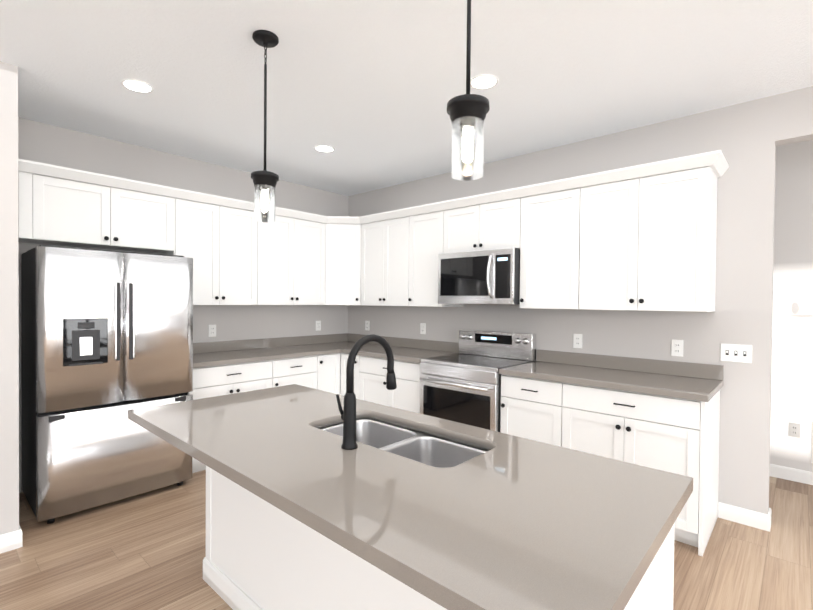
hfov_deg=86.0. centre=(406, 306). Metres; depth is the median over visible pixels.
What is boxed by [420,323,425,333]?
electrical outlet
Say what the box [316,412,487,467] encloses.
sink
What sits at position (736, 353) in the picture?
switch plate
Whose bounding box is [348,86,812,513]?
wall
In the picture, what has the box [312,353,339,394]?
base cabinet
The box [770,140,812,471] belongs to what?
wall
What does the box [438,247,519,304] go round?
microwave
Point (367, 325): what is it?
electrical outlet
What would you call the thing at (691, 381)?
countertop
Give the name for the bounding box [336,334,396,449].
faucet
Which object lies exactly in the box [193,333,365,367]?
countertop
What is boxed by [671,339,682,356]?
electrical outlet
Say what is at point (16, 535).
baseboard
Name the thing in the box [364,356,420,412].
base cabinet
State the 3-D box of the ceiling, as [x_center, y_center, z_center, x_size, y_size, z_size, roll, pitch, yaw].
[0.543,-1.341,-0.332,9.840,0.100,9.390,1,1,42]
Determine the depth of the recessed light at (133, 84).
2.66 m
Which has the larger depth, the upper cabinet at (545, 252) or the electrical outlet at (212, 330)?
the electrical outlet at (212, 330)
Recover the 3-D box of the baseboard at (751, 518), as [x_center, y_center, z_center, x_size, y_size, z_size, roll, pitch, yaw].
[2.220,1.354,2.864,0.266,0.100,0.144,1,1,42]
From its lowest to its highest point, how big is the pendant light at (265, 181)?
0.904 m
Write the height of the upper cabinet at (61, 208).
0.510 m
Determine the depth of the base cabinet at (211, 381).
3.71 m
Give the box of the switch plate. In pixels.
[720,343,751,362]
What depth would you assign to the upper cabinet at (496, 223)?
3.73 m
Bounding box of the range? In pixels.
[419,329,535,431]
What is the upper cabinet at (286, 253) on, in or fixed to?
attached to the wall at (40, 142)
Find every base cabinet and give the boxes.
[188,359,279,472]
[280,356,311,387]
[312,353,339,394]
[340,353,363,399]
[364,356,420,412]
[500,375,551,442]
[548,381,719,555]
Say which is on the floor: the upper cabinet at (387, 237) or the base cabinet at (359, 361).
the base cabinet at (359, 361)
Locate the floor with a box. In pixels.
[0,470,812,609]
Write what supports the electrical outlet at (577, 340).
attached to the wall at (741, 136)
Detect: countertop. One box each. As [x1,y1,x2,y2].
[128,384,692,609]
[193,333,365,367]
[341,336,458,362]
[499,349,723,401]
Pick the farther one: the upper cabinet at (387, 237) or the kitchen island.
the upper cabinet at (387, 237)
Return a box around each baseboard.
[11,525,22,548]
[718,502,771,531]
[770,464,812,484]
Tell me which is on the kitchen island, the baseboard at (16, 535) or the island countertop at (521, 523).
the island countertop at (521, 523)
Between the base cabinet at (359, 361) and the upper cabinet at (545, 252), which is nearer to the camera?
the upper cabinet at (545, 252)
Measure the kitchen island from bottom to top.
0.876 m
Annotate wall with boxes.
[0,61,18,534]
[18,117,348,492]
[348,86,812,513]
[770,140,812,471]
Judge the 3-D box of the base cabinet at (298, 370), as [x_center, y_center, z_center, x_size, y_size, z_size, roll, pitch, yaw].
[-1.289,0.916,4.387,0.619,0.876,0.618,1,1,42]
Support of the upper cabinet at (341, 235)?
attached to the wall at (741, 136)
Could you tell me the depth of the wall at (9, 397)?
2.44 m
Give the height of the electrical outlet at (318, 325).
0.116 m
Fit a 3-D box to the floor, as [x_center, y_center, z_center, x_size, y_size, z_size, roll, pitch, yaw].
[0.518,1.478,-0.296,9.840,0.100,9.390,1,1,42]
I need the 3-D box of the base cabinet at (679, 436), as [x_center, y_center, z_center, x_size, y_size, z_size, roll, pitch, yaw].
[1.550,0.959,2.969,0.875,0.876,0.620,1,1,42]
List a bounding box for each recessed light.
[121,79,153,92]
[314,145,334,151]
[470,74,497,89]
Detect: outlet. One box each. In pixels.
[209,325,215,336]
[316,321,320,330]
[365,321,369,330]
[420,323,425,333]
[573,334,582,347]
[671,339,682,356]
[788,422,800,437]
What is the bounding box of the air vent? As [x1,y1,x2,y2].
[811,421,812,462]
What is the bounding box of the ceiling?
[0,0,812,195]
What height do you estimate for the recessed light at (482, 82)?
0.006 m
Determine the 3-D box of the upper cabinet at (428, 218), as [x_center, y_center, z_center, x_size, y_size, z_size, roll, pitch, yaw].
[0.268,-0.482,4.316,0.486,0.960,0.330,1,1,42]
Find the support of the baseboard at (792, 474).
attached to the wall at (792, 368)
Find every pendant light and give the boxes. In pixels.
[251,30,278,221]
[447,0,489,180]
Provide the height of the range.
1.150 m
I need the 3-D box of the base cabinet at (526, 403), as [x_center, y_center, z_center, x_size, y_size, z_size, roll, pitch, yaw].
[1.116,0.950,3.361,0.536,0.876,0.620,1,1,42]
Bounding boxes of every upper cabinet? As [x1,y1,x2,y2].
[18,158,173,253]
[166,188,249,304]
[250,202,321,304]
[322,215,361,304]
[362,207,413,305]
[414,202,462,306]
[442,187,521,252]
[520,178,569,308]
[566,151,721,311]
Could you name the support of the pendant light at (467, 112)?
hanging from the ceiling
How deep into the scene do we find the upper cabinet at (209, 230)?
3.87 m
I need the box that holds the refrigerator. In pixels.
[21,245,192,523]
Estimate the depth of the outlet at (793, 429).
3.51 m
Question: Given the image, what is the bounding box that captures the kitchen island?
[203,468,674,609]
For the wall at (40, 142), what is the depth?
4.12 m
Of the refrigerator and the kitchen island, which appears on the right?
the kitchen island
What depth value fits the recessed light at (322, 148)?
3.72 m
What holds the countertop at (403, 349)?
on the base cabinet at (406, 396)
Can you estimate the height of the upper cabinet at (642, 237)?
0.960 m

